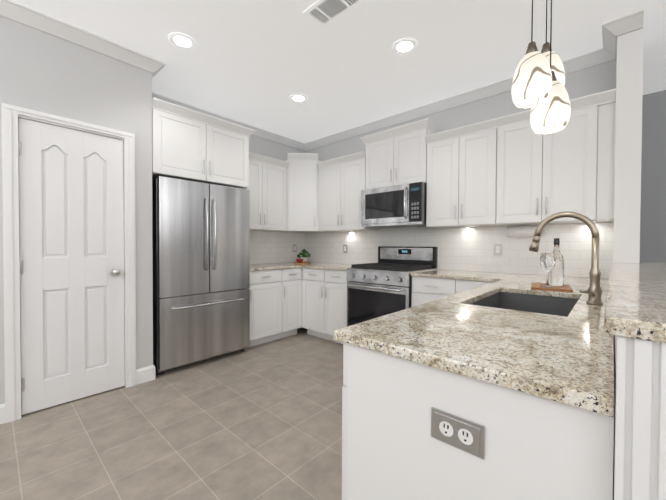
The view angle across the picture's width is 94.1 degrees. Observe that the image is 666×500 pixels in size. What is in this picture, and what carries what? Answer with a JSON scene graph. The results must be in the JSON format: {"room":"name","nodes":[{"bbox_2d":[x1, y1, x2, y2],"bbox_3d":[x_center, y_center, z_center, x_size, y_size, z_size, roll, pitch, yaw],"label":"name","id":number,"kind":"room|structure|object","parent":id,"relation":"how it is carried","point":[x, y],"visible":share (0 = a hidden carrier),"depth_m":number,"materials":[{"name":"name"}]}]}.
{"room":"kitchen","nodes":[
{"label":"kitchen","id":0,"kind":"room"},
{"bbox_2d":[0,16,152,403],"bbox_3d":[-3.346,-0.220,0.803,0.120,2.740,5.180,1,1,42],"label":"wall","id":1,"kind":"structure","parent":0,"point":[44,72],"depth_m":2.35,"materials":[{"name":"white paint"}]},
{"bbox_2d":[0,403,4,423],"bbox_3d":[-3.599,1.092,0.448,0.014,0.125,4.293,1,1,42],"label":"baseboard","id":2,"kind":"structure","parent":1,"relation":"attached to","point":[2,406],"depth_m":2.03,"materials":[{"name":"white wood"}]},
{"bbox_2d":[1,103,135,422],"bbox_3d":[-1.944,0.088,2.343,0.144,2.090,0.754,1,1,42],"label":"door frame","id":3,"kind":"structure","parent":1,"relation":"attached to","point":[11,114],"depth_m":2.07,"materials":[{"name":"white wood"}]},
{"bbox_2d":[18,118,124,414],"bbox_3d":[-1.904,0.116,2.297,0.107,2.012,0.614,1,1,42],"label":"pantry door","id":4,"kind":"structure","parent":1,"relation":"in","point":[71,216],"depth_m":2.29,"materials":[{"name":"painted wood"},{"name":"nickel"}]},
{"bbox_2d":[0,0,165,75],"bbox_3d":[-3.246,-1.546,0.735,0.085,0.085,5.295,1,1,42],"label":"crown molding","id":5,"kind":"structure","parent":1,"relation":"attached to","point":[10,9],"depth_m":2.25,"materials":[{"name":"white wood"}]},
{"bbox_2d":[136,365,154,380],"bbox_3d":[-1.801,1.062,2.908,0.644,0.125,0.034,1,1,42],"label":"baseboard","id":6,"kind":"structure","parent":1,"relation":"attached to","point":[145,374],"depth_m":2.66,"materials":[{"name":"white wood"}]},
{"bbox_2d":[0,327,343,499],"bbox_3d":[-1.114,1.216,0.392,5.320,0.100,7.840,1,1,42],"label":"floor","id":7,"kind":"structure","parent":0,"point":[263,421],"depth_m":1.90,"materials":[{"name":"beige tile"}]},
{"bbox_2d":[152,176,249,374],"bbox_3d":[-1.432,0.234,3.243,0.709,1.775,0.910,1,1,42],"label":"fridge","id":8,"kind":"object","parent":7,"relation":"on","point":[201,264],"visible":0.98,"depth_m":2.96,"materials":[{"name":"silver metal"}]},
{"bbox_2d":[247,268,302,347],"bbox_3d":[-0.690,0.668,4.164,0.636,0.884,1.424,1,1,42],"label":"base cabinet","id":9,"kind":"object","parent":7,"relation":"on","point":[275,304],"visible":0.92,"depth_m":3.72,"materials":[{"name":"white wood"}]},
{"bbox_2d":[250,262,351,270],"bbox_3d":[-0.401,0.215,3.898,1.412,0.030,1.424,1,1,42],"label":"countertop","id":10,"kind":"structure","parent":9,"relation":"on","point":[313,265],"depth_m":3.88,"materials":[{"name":"stone"}]},
{"bbox_3d":[-0.445,0.184,4.454,0.376,0.016,0.386,1,1,42],"label":"decorative board","id":11,"kind":"object","parent":10,"relation":"on","visible":0},
{"bbox_2d":[297,249,310,261],"bbox_3d":[-0.440,0.078,4.568,0.184,0.192,0.177,1,1,42],"label":"decorative plant","id":12,"kind":"object","parent":11,"relation":"on","point":[303,255],"visible":1,"depth_m":4.53,"materials":[{"name":"green plant"}]},
{"bbox_2d":[302,268,346,343],"bbox_3d":[0.092,0.674,3.989,0.791,0.884,0.636,1,1,42],"label":"base cabinet","id":13,"kind":"object","parent":7,"relation":"on","point":[324,303],"visible":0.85,"depth_m":3.77,"materials":[{"name":"white wood"}]},
{"bbox_2d":[346,246,437,326],"bbox_3d":[0.633,0.544,3.423,0.756,1.165,0.725,1,1,42],"label":"range","id":14,"kind":"object","parent":7,"relation":"on","point":[382,287],"visible":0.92,"depth_m":3.28,"materials":[{"name":"silver metal"}]},
{"bbox_2d":[411,276,492,306],"bbox_3d":[1.247,0.694,2.945,0.792,0.884,0.636,1,1,42],"label":"base cabinet","id":15,"kind":"object","parent":7,"relation":"on","point":[426,289],"visible":0.25,"depth_m":2.82,"materials":[{"name":"white wood"}]},
{"bbox_2d":[411,269,509,280],"bbox_3d":[1.244,0.236,2.940,0.781,0.030,0.639,1,1,42],"label":"countertop","id":16,"kind":"structure","parent":15,"relation":"on","point":[439,273],"depth_m":2.83,"materials":[{"name":"stone"}]},
{"bbox_2d":[342,342,613,499],"bbox_3d":[0.474,0.720,1.008,0.640,0.884,0.672,1,1,42],"label":"base cabinet","id":17,"kind":"object","parent":7,"relation":"on","point":[537,448],"visible":0.46,"depth_m":0.71,"materials":[{"name":"white"}]},
{"bbox_2d":[431,407,484,459],"bbox_3d":[0.285,0.421,0.717,0.120,0.072,0.009,1,1,42],"label":"outlet","id":18,"kind":"object","parent":17,"relation":"attached to","point":[463,434],"visible":1,"depth_m":0.71,"materials":[{"name":"grey"}]},
{"bbox_2d":[334,273,614,416],"bbox_3d":[1.111,0.254,1.719,0.660,0.030,2.629,1,1,42],"label":"countertop","id":19,"kind":"structure","parent":17,"relation":"on","point":[569,360],"depth_m":0.85,"materials":[{"name":"stone"}]},
{"bbox_2d":[470,292,578,316],"bbox_3d":[0.964,0.386,1.557,0.464,0.228,0.794,1,1,42],"label":"sink basin","id":20,"kind":"object","parent":19,"relation":"in","point":[557,306],"visible":0.04,"depth_m":1.83,"materials":[{"name":"grey metal"}]},
{"bbox_2d":[531,282,572,291],"bbox_3d":[1.353,0.230,1.925,0.200,0.014,0.300,1,1,34],"label":"decorative tray","id":21,"kind":"object","parent":19,"relation":"on","point":[564,288],"visible":0.86,"depth_m":1.85,"materials":[{"name":"brown wood"}]},
{"bbox_2d":[540,253,555,286],"bbox_3d":[1.306,0.121,1.886,0.081,0.205,0.082,1,1,42],"label":"wine glass","id":22,"kind":"object","parent":21,"relation":"on","point":[547,262],"visible":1,"depth_m":1.86,"materials":[{"name":"clear glass"}]},
{"bbox_2d":[548,238,563,285],"bbox_3d":[1.409,0.074,1.954,0.079,0.297,0.080,1,1,42],"label":"decorative bottle","id":23,"kind":"object","parent":21,"relation":"on","point":[556,275],"visible":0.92,"depth_m":1.93,"materials":[{"name":"clear glass"}]},
{"bbox_2d":[529,212,602,304],"bbox_3d":[1.068,0.030,1.441,0.288,0.425,0.158,1,1,42],"label":"faucet","id":24,"kind":"object","parent":19,"relation":"on","point":[594,291],"visible":1,"depth_m":1.40,"materials":[{"name":"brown metal"}]},
{"bbox_2d":[526,274,589,280],"bbox_3d":[1.778,0.246,2.458,0.360,0.030,0.639,1,1,42],"label":"countertop","id":25,"kind":"structure","parent":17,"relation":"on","point":[536,277],"depth_m":2.51,"materials":[{"name":"stone"}]},
{"bbox_2d":[249,135,303,263],"bbox_3d":[-2.635,-0.243,2.559,0.120,2.740,9.040,1,1,42],"label":"wall","id":26,"kind":"structure","parent":0,"point":[257,145],"depth_m":4.38,"materials":[{"name":"white paint"}]},
{"bbox_2d":[152,98,254,188],"bbox_3d":[-1.448,-0.994,3.248,0.696,0.630,1.003,1,1,42],"label":"upper cabinet","id":27,"kind":"object","parent":26,"relation":"attached to","point":[190,145],"visible":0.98,"depth_m":2.96,"materials":[{"name":"white wood"}]},
{"bbox_2d":[152,92,303,150],"bbox_3d":[-1.243,-1.586,3.921,0.085,0.085,2.290,1,1,42],"label":"crown molding","id":28,"kind":"structure","parent":26,"relation":"attached to","point":[259,132],"depth_m":4.09,"materials":[{"name":"white"}]},
{"bbox_2d":[246,152,288,230],"bbox_3d":[-0.995,-0.719,3.999,0.370,0.920,0.792,1,1,42],"label":"upper cabinet","id":29,"kind":"object","parent":26,"relation":"attached to","point":[267,188],"visible":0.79,"depth_m":3.96,"materials":[{"name":"white wood"}]},
{"bbox_2d":[250,231,305,263],"bbox_3d":[-0.925,-0.036,4.359,0.009,0.452,1.410,1,1,42],"label":"tile backsplash","id":30,"kind":"structure","parent":26,"relation":"attached to","point":[266,247],"depth_m":4.45,"materials":[{"name":"white tile"}]},
{"bbox_2d":[293,244,296,251],"bbox_3d":[-0.584,-0.028,4.725,0.007,0.116,0.072,1,1,42],"label":"outlet","id":31,"kind":"object","parent":30,"relation":"attached to","point":[294,245],"depth_m":4.73,"materials":[{"name":"grey plastic"}]},
{"bbox_2d":[13,0,665,142],"bbox_3d":[0.605,-1.606,-0.385,8.840,0.100,9.040,1,1,42],"label":"ceiling","id":32,"kind":"structure","parent":0,"point":[256,63],"depth_m":2.44,"materials":[{"name":"white paint"}]},
{"bbox_2d":[168,32,196,49],"bbox_3d":[-1.156,-1.600,2.379,0.199,0.009,0.199,1,1,33],"label":"recessed light","id":33,"kind":"object","parent":32,"relation":"in","point":[180,40],"depth_m":2.37,"materials":[{"name":"white"}]},
{"bbox_2d":[289,94,307,102],"bbox_3d":[-0.367,-1.611,3.297,0.199,0.009,0.199,1,1,36],"label":"recessed light","id":34,"kind":"object","parent":32,"relation":"in","point":[297,98],"depth_m":3.29,"materials":[{"name":"white"}]},
{"bbox_2d":[303,0,364,27],"bbox_3d":[0.000,-1.589,2.025,0.370,0.011,0.195,1,1,42],"label":"ceiling vent","id":35,"kind":"object","parent":32,"relation":"in","point":[322,13],"visible":1,"depth_m":2.05,"materials":[{"name":"white metal"}]},
{"bbox_2d":[392,38,417,54],"bbox_3d":[0.562,-1.594,2.431,0.199,0.009,0.199,1,1,36],"label":"recessed light","id":36,"kind":"object","parent":32,"relation":"in","point":[403,46],"depth_m":2.43,"materials":[{"name":"white"}]},
{"bbox_2d":[531,0,551,67],"bbox_3d":[0.836,-1.140,1.221,0.160,0.878,0.174,1,1,42],"label":"cord","id":37,"kind":"object","parent":32,"relation":"hanging from","point":[546,27],"visible":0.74,"depth_m":1.22,"materials":[{"name":"brown metal"}]},
{"bbox_2d":[511,41,551,107],"bbox_3d":[0.757,-0.676,1.182,0.132,0.227,0.132,1,1,42],"label":"shade","id":38,"kind":"object","parent":37,"relation":"hanging from","point":[532,79],"visible":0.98,"depth_m":1.14,"materials":[{"name":"white glass"}]},
{"bbox_2d":[530,71,570,133],"bbox_3d":[0.858,-0.589,1.224,0.131,0.227,0.131,1,1,42],"label":"shade","id":39,"kind":"object","parent":37,"relation":"hanging from","point":[551,113],"visible":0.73,"depth_m":1.18,"materials":[{"name":"white glass"}]},
{"bbox_2d":[541,42,564,84],"bbox_3d":[0.888,-0.747,1.293,0.132,0.227,0.132,1,1,42],"label":"shade","id":40,"kind":"object","parent":37,"relation":"hanging from","point":[557,67],"visible":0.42,"depth_m":1.24,"materials":[{"name":"white glass"}]},
{"bbox_2d":[304,61,611,278],"bbox_3d":[0.995,-0.246,3.679,3.725,2.740,0.150,1,1,42],"label":"wall","id":41,"kind":"structure","parent":0,"point":[598,78],"depth_m":3.11,"materials":[{"name":"white paint"}]},
{"bbox_2d":[273,153,327,232],"bbox_3d":[-0.419,-0.783,4.421,0.655,1.040,0.655,1,1,42],"label":"upper cabinet","id":42,"kind":"object","parent":41,"relation":"attached to","point":[302,192],"visible":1,"depth_m":4.21,"materials":[{"name":"white wood"}]},
{"bbox_2d":[317,151,379,231],"bbox_3d":[0.189,-0.715,4.064,0.776,0.920,0.370,1,1,42],"label":"upper cabinet","id":43,"kind":"object","parent":41,"relation":"attached to","point":[342,182],"visible":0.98,"depth_m":3.94,"materials":[{"name":"white wood"}]},
{"bbox_2d":[360,118,443,189],"bbox_3d":[0.765,-1.018,3.540,0.860,0.634,0.370,1,1,42],"label":"upper cabinet","id":44,"kind":"object","parent":41,"relation":"attached to","point":[396,156],"visible":0.83,"depth_m":3.39,"materials":[{"name":"white wood"}]},
{"bbox_2d":[361,182,426,227],"bbox_3d":[0.730,-0.484,3.511,0.758,0.429,0.448,1,1,42],"label":"microwave","id":45,"kind":"object","parent":44,"relation":"attached to","point":[402,205],"visible":0.98,"depth_m":3.34,"materials":[{"name":"silver metal"}]},
{"bbox_2d":[425,120,488,227],"bbox_3d":[1.334,-0.695,3.060,0.719,0.920,0.325,1,1,42],"label":"upper cabinet","id":46,"kind":"object","parent":41,"relation":"attached to","point":[456,156],"depth_m":2.97,"materials":[{"name":"white wood"}]},
{"bbox_2d":[306,222,613,278],"bbox_3d":[0.895,-0.244,3.677,3.618,0.904,0.007,1,1,42],"label":"tile backsplash","id":47,"kind":"structure","parent":41,"relation":"attached to","point":[467,248],"depth_m":3.15,"materials":[{"name":"white tile"}]},
{"bbox_2d":[343,244,346,252],"bbox_3d":[0.169,-0.019,4.324,0.072,0.116,0.007,1,1,42],"label":"outlet","id":48,"kind":"object","parent":47,"relation":"attached to","point":[344,246],"depth_m":4.33,"materials":[{"name":"grey plastic"}]},
{"bbox_2d":[494,244,501,255],"bbox_3d":[1.609,-0.003,3.023,0.072,0.116,0.007,1,1,42],"label":"outlet","id":49,"kind":"object","parent":47,"relation":"attached to","point":[497,249],"depth_m":3.02,"materials":[{"name":"grey plastic"}]},
{"bbox_2d":[304,49,616,150],"bbox_3d":[0.870,-1.573,3.622,3.620,0.085,0.100,1,1,42],"label":"crown molding","id":50,"kind":"structure","parent":41,"relation":"attached to","point":[592,58],"depth_m":3.31,"materials":[{"name":"white wood"}]},
{"bbox_2d":[485,92,600,226],"bbox_3d":[1.784,-0.687,2.654,0.742,0.920,0.325,1,1,42],"label":"upper cabinet","id":51,"kind":"object","parent":41,"relation":"attached to","point":[514,169],"depth_m":2.51,"materials":[{"name":"white wood"}]},
{"bbox_2d":[505,225,537,236],"bbox_3d":[1.721,-0.174,2.801,0.288,0.110,0.095,1,1,42],"label":"paper towel roll","id":52,"kind":"object","parent":51,"relation":"attached to","point":[521,231],"visible":0.71,"depth_m":2.78,"materials":[{"name":"white paper"}]},
{"bbox_2d":[612,28,665,499],"bbox_3d":[1.393,-0.210,1.435,0.125,2.740,2.646,1,1,42],"label":"wall","id":53,"kind":"structure","parent":0,"point":[639,464],"depth_m":0.49,"materials":[{"name":"white paint"}]},
{"bbox_2d":[600,15,623,59],"bbox_3d":[2.034,-1.548,2.271,0.090,0.085,0.345,1,1,42],"label":"crown molding","id":54,"kind":"structure","parent":53,"relation":"attached to","point":[613,29],"depth_m":2.23,"materials":[{"name":"white wood"}]},
{"bbox_2d":[613,28,643,262],"bbox_3d":[2.044,-0.174,2.155,0.133,2.650,0.006,1,1,42],"label":"column","id":55,"kind":"structure","parent":53,"relation":"attached to","point":[628,141],"depth_m":2.14,"materials":[{"name":"white paint"}]},
{"bbox_2d":[604,262,665,342],"bbox_3d":[1.478,0.116,1.368,0.381,0.030,2.656,1,1,42],"label":"bar","id":56,"kind":"object","parent":53,"relation":"on","point":[635,307],"visible":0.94,"depth_m":0.65,"materials":[{"name":"stone"}]},
{"bbox_2d":[644,90,665,261],"bbox_3d":[3.586,-0.225,2.948,8.550,2.740,0.120,1,1,42],"label":"wall","id":57,"kind":"structure","parent":0,"point":[654,103],"depth_m":3.15,"materials":[{"name":"white paint"}]}
]}

